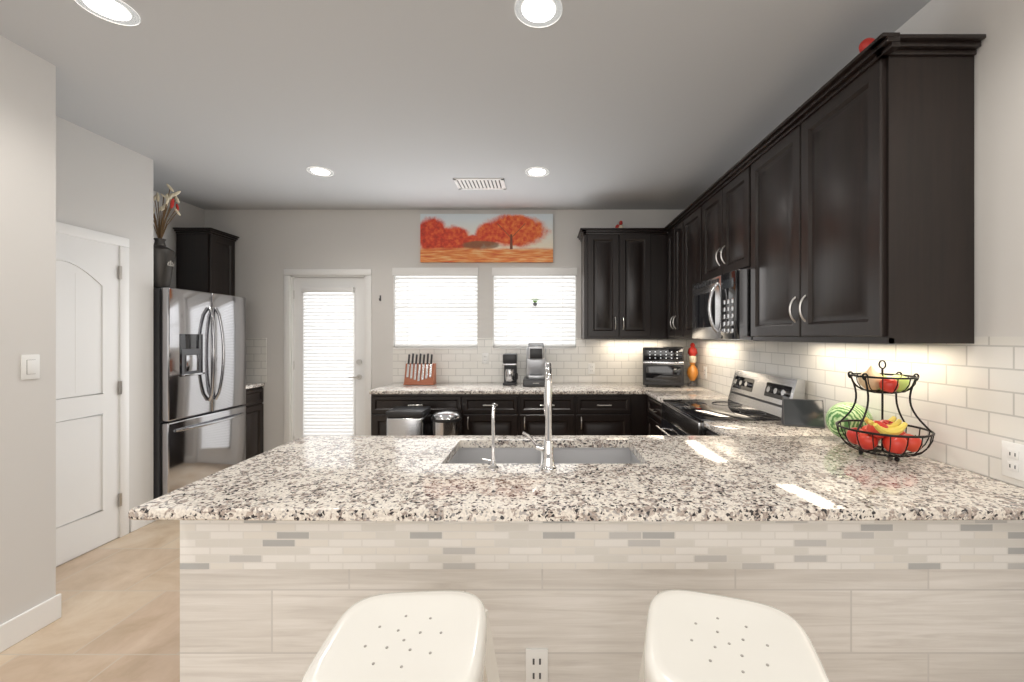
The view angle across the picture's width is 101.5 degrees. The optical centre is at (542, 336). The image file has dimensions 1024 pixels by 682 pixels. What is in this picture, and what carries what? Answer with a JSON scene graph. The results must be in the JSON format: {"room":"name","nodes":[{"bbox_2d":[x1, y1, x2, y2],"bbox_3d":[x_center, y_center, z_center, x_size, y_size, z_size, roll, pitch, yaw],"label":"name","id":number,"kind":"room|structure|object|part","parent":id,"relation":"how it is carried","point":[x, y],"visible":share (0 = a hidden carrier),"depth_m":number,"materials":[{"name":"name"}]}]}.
{"room":"kitchen","nodes":[
{"label":"kitchen","id":0,"kind":"room"},
{"bbox_2d":[0,35,55,624],"bbox_3d":[-3.312,0.030,-0.065,1.805,2.740,4.270,0,0,0],"label":"wall","id":1,"kind":"structure","parent":0,"point":[27,323],"depth_m":1.96,"materials":[{"name":"white paint"}]},
{"bbox_2d":[0,594,60,652],"bbox_3d":[-2.403,1.340,-0.058,0.014,0.120,4.284,0,0,0],"label":"baseboard","id":2,"kind":"structure","parent":1,"relation":"attached to","point":[20,627],"depth_m":1.95,"materials":[{"name":"white wood"}]},
{"bbox_2d":[21,354,39,379],"bbox_3d":[-2.405,0.143,1.965,0.008,0.115,0.070,0,0,0],"label":"light switch","id":3,"kind":"object","parent":1,"relation":"attached to","point":[30,366],"visible":1,"depth_m":1.96,"materials":[{"name":"white plastic"}]},
{"bbox_2d":[0,520,179,681],"bbox_3d":[-1.308,1.430,1.180,6.015,0.060,6.760,0,0,0],"label":"floor","id":4,"kind":"structure","parent":0,"point":[118,620],"depth_m":2.05,"materials":[{"name":"wood"}]},
{"bbox_2d":[153,287,245,498],"bbox_3d":[-3.164,0.510,3.625,0.741,1.780,0.850,0,0,0],"label":"fridge","id":5,"kind":"object","parent":4,"relation":"on","point":[199,382],"visible":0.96,"depth_m":3.46,"materials":[{"name":"silver metal"}]},
{"bbox_2d":[153,184,180,287],"bbox_3d":[-3.007,-0.794,3.299,0.219,0.827,0.268,0,0,0],"label":"vase","id":6,"kind":"object","parent":5,"relation":"on","point":[164,256],"visible":0.77,"depth_m":3.28,"materials":[{"name":"ceramic"}]},
{"bbox_2d":[195,386,263,481],"bbox_3d":[-3.243,0.960,4.233,0.626,0.879,0.335,0,0,0],"label":"base cabinet","id":7,"kind":"object","parent":4,"relation":"on","point":[254,394],"depth_m":4.26,"materials":[{"name":"wood"}]},
{"bbox_2d":[246,383,263,385],"bbox_3d":[-3.238,0.502,4.230,0.636,0.035,0.341,0,0,0],"label":"countertop","id":8,"kind":"structure","parent":7,"relation":"on","point":[247,384],"depth_m":4.31,"materials":[{"name":"beige stone"}]},
{"bbox_2d":[301,591,499,681],"bbox_3d":[-0.288,1.012,0.870,0.534,0.775,0.536,0,0,-3],"label":"stool","id":9,"kind":"object","parent":4,"relation":"on","point":[431,636],"visible":1,"depth_m":0.87,"materials":[{"name":"white plastic"}]},
{"bbox_2d":[386,406,430,435],"bbox_3d":[-1.135,1.008,3.546,0.306,0.785,0.293,0,0,0],"label":"trash can","id":10,"kind":"object","parent":4,"relation":"on","point":[407,420],"visible":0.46,"depth_m":3.43,"materials":[{"name":"silver metal"}]},
{"bbox_2d":[371,394,463,433],"bbox_3d":[-1.135,0.960,4.083,0.830,0.879,0.635,0,0,0],"label":"base cabinet","id":11,"kind":"object","parent":4,"relation":"on","point":[380,403],"depth_m":3.77,"materials":[{"name":"wood"}]},
{"bbox_2d":[431,410,461,435],"bbox_3d":[-0.815,1.015,3.550,0.258,0.770,0.279,0,0,0],"label":"trash can","id":12,"kind":"object","parent":4,"relation":"on","point":[446,422],"visible":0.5,"depth_m":3.46,"materials":[{"name":"silver metal"}]},
{"bbox_2d":[464,394,519,433],"bbox_3d":[-0.465,0.960,4.083,0.510,0.879,0.635,0,0,0],"label":"base cabinet","id":13,"kind":"object","parent":4,"relation":"on","point":[477,407],"depth_m":3.77,"materials":[{"name":"wood"}]},
{"bbox_2d":[520,394,575,433],"bbox_3d":[0.045,0.960,4.083,0.510,0.879,0.635,0,0,0],"label":"base cabinet","id":14,"kind":"object","parent":4,"relation":"on","point":[531,405],"depth_m":3.77,"materials":[{"name":"wood"}]},
{"bbox_2d":[576,394,643,433],"bbox_3d":[0.630,0.960,4.083,0.660,0.879,0.635,0,0,0],"label":"base cabinet","id":15,"kind":"object","parent":4,"relation":"on","point":[595,413],"depth_m":3.77,"materials":[{"name":"wood"}]},
{"bbox_2d":[369,383,707,393],"bbox_3d":[-0.009,0.502,4.078,3.101,0.035,0.646,0,0,0],"label":"countertop","id":16,"kind":"structure","parent":15,"relation":"on","point":[394,388],"depth_m":3.90,"materials":[{"name":"beige stone"}]},
{"bbox_2d":[403,353,436,384],"bbox_3d":[-1.235,0.328,4.228,0.300,0.312,0.135,0,0,0],"label":"knife block","id":17,"kind":"object","parent":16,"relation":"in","point":[420,373],"visible":0.98,"depth_m":4.20,"materials":[{"name":"brown wood"}]},
{"bbox_2d":[503,353,517,384],"bbox_3d":[-0.319,0.329,4.240,0.149,0.310,0.180,0,0,0],"label":"coffee maker","id":18,"kind":"object","parent":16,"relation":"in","point":[510,368],"visible":1,"depth_m":4.16,"materials":[{"name":"grey plastic"}]},
{"bbox_2d":[523,343,545,386],"bbox_3d":[-0.060,0.271,4.192,0.250,0.425,0.357,0,0,0],"label":"coffee machine","id":19,"kind":"object","parent":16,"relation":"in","point":[535,363],"visible":0.83,"depth_m":4.08,"materials":[{"name":"grey plastic"}]},
{"bbox_2d":[643,347,683,386],"bbox_3d":[1.194,0.294,4.144,0.380,0.380,0.352,0,0,14],"label":"air fryer oven","id":20,"kind":"object","parent":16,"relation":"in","point":[663,366],"visible":1,"depth_m":3.98,"materials":[{"name":"grey metal"}]},
{"bbox_2d":[687,343,697,385],"bbox_3d":[1.475,0.271,4.100,0.110,0.425,0.108,0,0,0],"label":"figurine","id":21,"kind":"object","parent":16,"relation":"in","point":[692,372],"visible":1,"depth_m":4.07,"materials":[{"name":"multicoloured"}]},
{"bbox_2d":[644,394,659,433],"bbox_3d":[1.241,0.960,3.487,0.601,0.879,0.596,0,0,0],"label":"base cabinet","id":22,"kind":"object","parent":4,"relation":"on","point":[651,405],"depth_m":3.60,"materials":[{"name":"wood"}]},
{"bbox_2d":[660,398,781,581],"bbox_3d":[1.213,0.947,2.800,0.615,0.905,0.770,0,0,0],"label":"base cabinet","id":23,"kind":"object","parent":4,"relation":"on","point":[688,537],"depth_m":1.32,"materials":[{"name":"stone"}]},
{"bbox_2d":[638,590,829,681],"bbox_3d":[0.385,1.012,0.860,0.534,0.775,0.536,0,0,17],"label":"stool","id":24,"kind":"object","parent":4,"relation":"on","point":[692,636],"visible":1,"depth_m":0.86,"materials":[{"name":"white plastic"}]},
{"bbox_2d":[704,426,867,633],"bbox_3d":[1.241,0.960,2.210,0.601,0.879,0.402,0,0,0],"label":"base cabinet","id":25,"kind":"object","parent":4,"relation":"on","point":[815,573],"depth_m":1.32,"materials":[{"name":"tile"}]},
{"bbox_2d":[128,434,1023,521],"bbox_3d":[0.189,0.502,1.613,2.707,0.035,0.873,0,0,0],"label":"countertop","id":26,"kind":"structure","parent":25,"relation":"on","point":[375,477],"depth_m":1.35,"materials":[{"name":"beige stone"}]},
{"bbox_2d":[480,362,555,469],"bbox_3d":[-0.084,0.291,1.599,0.274,0.387,0.196,0,0,0],"label":"faucet","id":27,"kind":"object","parent":26,"relation":"on","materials":[{"name":"silver metal"}]},
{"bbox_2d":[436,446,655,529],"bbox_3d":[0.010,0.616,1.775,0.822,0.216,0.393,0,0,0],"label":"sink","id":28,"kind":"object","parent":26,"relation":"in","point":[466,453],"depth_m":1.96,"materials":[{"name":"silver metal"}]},
{"bbox_2d":[825,402,873,439],"bbox_3d":[1.437,0.395,1.952,0.184,0.175,0.190,0,0,-29],"label":"watermelon","id":29,"kind":"object","parent":26,"relation":"on","point":[837,412],"visible":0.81,"depth_m":1.91,"materials":[{"name":"green food"}]},
{"bbox_2d":[835,360,934,461],"bbox_3d":[1.372,0.289,1.685,0.312,0.389,0.312,0,0,0],"label":"fruit basket","id":30,"kind":"object","parent":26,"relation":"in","point":[897,441],"visible":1,"depth_m":1.64,"materials":[{"name":"black metal"}]},
{"bbox_2d":[644,390,832,433],"bbox_3d":[1.230,0.499,2.902,0.621,0.041,1.705,0,0,0],"label":"countertop","id":31,"kind":"structure","parent":25,"relation":"on","point":[702,403],"depth_m":2.64,"materials":[{"name":"beige stone"}]},
{"bbox_2d":[781,398,824,428],"bbox_3d":[1.420,0.413,2.280,0.190,0.142,0.100,0,0,23],"label":"smart display","id":32,"kind":"object","parent":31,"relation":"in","point":[802,413],"visible":1,"depth_m":2.25,"materials":[{"name":"grey glass"}]},
{"bbox_2d":[56,116,152,566],"bbox_3d":[-3.583,0.030,2.620,1.265,2.740,1.100,0,0,0],"label":"wall","id":33,"kind":"structure","parent":0,"point":[104,185],"depth_m":2.99,"materials":[{"name":"white paint"}]},
{"bbox_2d":[56,222,128,565],"bbox_3d":[-2.940,0.352,2.555,0.020,2.095,0.830,0,0,0],"label":"door","id":34,"kind":"structure","parent":33,"relation":"attached to","point":[87,462],"depth_m":2.72,"materials":[{"name":"white wood"}]},
{"bbox_3d":[-2.943,-0.020,2.555,0.001,0.760,0.164,0,0,0],"label":"pantry door trim","id":35,"kind":"part","parent":34,"relation":"part of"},
{"bbox_3d":[-2.942,0.352,2.555,0.017,2.095,0.830,0,0,0],"label":"pantry door trim","id":36,"kind":"part","parent":34,"relation":"part of","materials":[{"name":"white wood"}]},
{"bbox_3d":[-2.937,0.345,2.906,0.013,1.670,0.016,0,0,0],"label":"pantry door trim","id":37,"kind":"part","parent":34,"relation":"part of","materials":[{"name":"white wood"}]},
{"bbox_2d":[130,519,155,531],"bbox_3d":[-2.943,1.340,2.627,0.014,0.120,1.114,0,0,0],"label":"baseboard","id":38,"kind":"structure","parent":33,"relation":"attached to","point":[135,525],"depth_m":3.03,"materials":[{"name":"white"}]},
{"bbox_2d":[153,190,203,287],"bbox_3d":[-3.640,0.030,3.790,0.150,2.740,1.240,0,0,0],"label":"wall","id":39,"kind":"structure","parent":0,"point":[192,216],"depth_m":4.06,"materials":[{"name":"white paint"}]},
{"bbox_2d":[204,210,682,452],"bbox_3d":[-1.008,0.030,4.485,5.415,2.740,0.150,0,0,0],"label":"wall","id":40,"kind":"structure","parent":0,"point":[271,246],"depth_m":4.41,"materials":[{"name":"white paint"}]},
{"bbox_2d":[173,228,236,295],"bbox_3d":[-3.393,-0.506,4.231,0.325,1.061,0.341,0,0,0],"label":"upper cabinet","id":41,"kind":"object","parent":40,"relation":"attached to","point":[205,257],"depth_m":4.06,"materials":[{"name":"black wood"}]},
{"bbox_2d":[284,269,371,443],"bbox_3d":[-2.260,0.345,4.471,0.920,2.110,0.178,0,0,0],"label":"door","id":42,"kind":"structure","parent":40,"relation":"attached to","point":[328,363],"depth_m":4.41,"materials":[{"name":"white"}]},
{"bbox_3d":[-2.260,0.345,4.476,0.920,2.110,0.167,0,0,0],"label":"back door trim","id":43,"kind":"part","parent":42,"relation":"part of","materials":[{"name":"white wood"}]},
{"bbox_3d":[-2.260,0.382,4.434,0.756,2.020,0.097,0,0,0],"label":"back door trim","id":44,"kind":"part","parent":42,"relation":"part of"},
{"bbox_3d":[-2.282,0.330,4.413,0.736,1.640,0.062,0,0,0],"label":"back door trim","id":45,"kind":"part","parent":42,"relation":"part of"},
{"bbox_2d":[392,268,477,346],"bbox_3d":[-1.126,-0.307,4.432,0.906,0.836,0.076,0,0,0],"label":"window blinds","id":46,"kind":"object","parent":40,"relation":"attached to","point":[436,290],"visible":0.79,"depth_m":4.44,"materials":[{"name":"white plastic"}]},
{"bbox_2d":[393,347,476,348],"bbox_3d":[-1.126,0.124,4.447,0.882,0.018,0.097,0,0,0],"label":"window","id":47,"kind":"structure","parent":40,"relation":"in","point":[435,348],"depth_m":4.40,"materials":[{"name":"white paint"}]},
{"bbox_2d":[246,338,688,382],"bbox_3d":[-1.008,0.250,4.407,5.115,0.470,0.006,0,0,0],"label":"backsplash","id":48,"kind":"structure","parent":40,"relation":"attached to","point":[617,360],"depth_m":4.40,"materials":[{"name":"white tile"}]},
{"bbox_2d":[482,353,488,363],"bbox_3d":[-0.600,0.230,4.400,0.070,0.115,0.008,0,0,0],"label":"electrical outlet","id":49,"kind":"object","parent":48,"relation":"attached to","point":[485,358],"visible":1,"depth_m":4.40,"materials":[{"name":"white plastic"}]},
{"bbox_2d":[588,363,594,373],"bbox_3d":[0.520,0.340,4.400,0.070,0.115,0.008,0,0,0],"label":"electrical outlet","id":50,"kind":"object","parent":48,"relation":"attached to","point":[591,368],"visible":1,"depth_m":4.40,"materials":[{"name":"white plastic"}]},
{"bbox_2d":[420,214,552,262],"bbox_3d":[-0.582,-1.032,4.390,1.390,0.504,0.032,0,0,0],"label":"picture","id":51,"kind":"object","parent":40,"relation":"attached to","point":[486,238],"visible":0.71,"depth_m":4.37},
{"bbox_2d":[492,268,576,346],"bbox_3d":[-0.080,-0.307,4.432,0.896,0.836,0.076,0,0,0],"label":"window blinds","id":52,"kind":"object","parent":40,"relation":"attached to","point":[519,289],"visible":0.88,"depth_m":4.44,"materials":[{"name":"white plastic"}]},
{"bbox_2d":[493,347,575,348],"bbox_3d":[-0.080,0.124,4.447,0.872,0.018,0.097,0,0,0],"label":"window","id":53,"kind":"structure","parent":40,"relation":"in","point":[526,347],"depth_m":4.40,"materials":[{"name":"white"}]},
{"bbox_2d":[581,228,652,338],"bbox_3d":[0.735,-0.506,4.239,0.650,1.061,0.325,0,0,0],"label":"upper cabinet","id":54,"kind":"object","parent":40,"relation":"attached to","point":[617,263],"depth_m":4.08,"materials":[{"name":"black wood"}]},
{"bbox_2d":[615,221,623,227],"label":"decor","id":55,"kind":"object","parent":54,"relation":"on","point":[620,222],"depth_m":4.24,"materials":[{"name":"red"}]},
{"bbox_2d":[0,0,930,209],"bbox_3d":[-1.308,-1.380,1.180,6.015,0.080,6.760,0,0,0],"label":"ceiling","id":56,"kind":"structure","parent":0,"point":[422,104],"depth_m":2.27,"materials":[{"name":"grey paint"}]},
{"bbox_2d":[74,0,140,25],"bbox_3d":[-1.770,-1.338,1.700,0.195,0.004,0.195,0,0,-45],"label":"recessed light","id":57,"kind":"object","parent":56,"relation":"in","point":[112,9],"depth_m":1.71,"materials":[{"name":"white"}]},
{"bbox_2d":[308,167,333,176],"bbox_3d":[-1.800,-1.338,3.390,0.195,0.004,0.195,0,0,-45],"label":"recessed light","id":58,"kind":"object","parent":56,"relation":"in","point":[319,171],"depth_m":3.38,"materials":[{"name":"white"}]},
{"bbox_2d":[453,178,505,189],"bbox_3d":[-0.540,-1.336,3.660,0.430,0.008,0.250,0,0,0],"label":"ceiling vent","id":59,"kind":"object","parent":56,"relation":"in","point":[480,183],"visible":1,"depth_m":3.65,"materials":[{"name":"white metal"}]},
{"bbox_2d":[526,167,548,176],"bbox_3d":[-0.040,-1.338,3.400,0.195,0.004,0.195,0,0,-45],"label":"recessed light","id":60,"kind":"object","parent":56,"relation":"in","point":[537,171],"depth_m":3.40,"materials":[{"name":"white"}]},
{"bbox_2d":[515,0,561,27],"bbox_3d":[-0.015,-1.338,1.710,0.195,0.004,0.195,0,0,-45],"label":"recessed light","id":61,"kind":"object","parent":56,"relation":"in","point":[542,11],"depth_m":1.72,"materials":[{"name":"white"}]},
{"bbox_2d":[697,0,1023,488],"bbox_3d":[1.625,0.030,1.105,0.150,2.740,6.610,0,0,0],"label":"wall","id":62,"kind":"structure","parent":0,"point":[999,184],"depth_m":1.43,"materials":[{"name":"white paint"}]},
{"bbox_2d":[665,216,680,338],"bbox_3d":[1.379,-0.506,3.852,0.324,1.061,0.489,0,0,0],"label":"upper cabinet","id":63,"kind":"object","parent":62,"relation":"attached to","point":[673,233],"depth_m":3.87,"materials":[{"name":"black wood"}]},
{"bbox_2d":[681,204,712,339],"bbox_3d":[1.379,-0.506,3.399,0.324,1.061,0.417,0,0,0],"label":"upper cabinet","id":64,"kind":"object","parent":62,"relation":"attached to","point":[689,217],"depth_m":3.48,"materials":[{"name":"black wood"}]},
{"bbox_2d":[697,160,744,282],"bbox_3d":[1.379,-0.718,2.821,0.324,0.636,0.740,0,0,0],"label":"upper cabinet","id":65,"kind":"object","parent":62,"relation":"attached to","point":[721,212],"depth_m":2.80,"materials":[{"name":"black wood"}]},
{"bbox_2d":[692,269,752,339],"bbox_3d":[1.308,-0.189,2.820,0.465,0.417,0.724,0,0,0],"label":"microwave","id":66,"kind":"object","parent":65,"relation":"attached to","point":[721,307],"visible":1,"depth_m":2.62,"materials":[{"name":"silver metal"}]},
{"bbox_2d":[689,337,1023,487],"bbox_3d":[1.547,0.242,2.302,0.006,0.485,4.204,0,0,0],"label":"backsplash","id":67,"kind":"structure","parent":62,"relation":"attached to","point":[967,401],"depth_m":1.66,"materials":[{"name":"white tile"}]},
{"bbox_2d":[704,366,706,378],"bbox_3d":[1.540,0.340,3.950,0.008,0.115,0.070,0,0,0],"label":"electrical outlet","id":68,"kind":"object","parent":67,"relation":"attached to","point":[705,372],"visible":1,"depth_m":3.94,"materials":[{"name":"white plastic"}]},
{"bbox_2d":[1002,440,1023,480],"bbox_3d":[1.540,0.405,1.365,0.008,0.115,0.070,0,0,0],"label":"electrical outlet","id":69,"kind":"object","parent":67,"relation":"attached to","point":[1012,460],"visible":1,"depth_m":1.36,"materials":[{"name":"white plastic"}]},
{"bbox_2d":[745,40,980,343],"bbox_3d":[1.379,-0.506,1.971,0.324,1.061,0.960,0,0,0],"label":"upper cabinet","id":70,"kind":"object","parent":62,"relation":"attached to","point":[839,208],"depth_m":1.53,"materials":[{"name":"black wood"}]},
{"bbox_2d":[859,38,874,51],"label":"decor","id":71,"kind":"object","parent":70,"relation":"on","point":[864,43],"depth_m":1.71,"materials":[{"name":"red"}]},
{"label":"outside","id":72,"kind":"structure","parent":0,"visible":0},
{"bbox_2d":[402,312,570,312],"bbox_3d":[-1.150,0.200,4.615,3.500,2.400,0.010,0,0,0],"label":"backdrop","id":73,"kind":"structure","parent":72,"point":[498,312],"depth_m":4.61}
]}

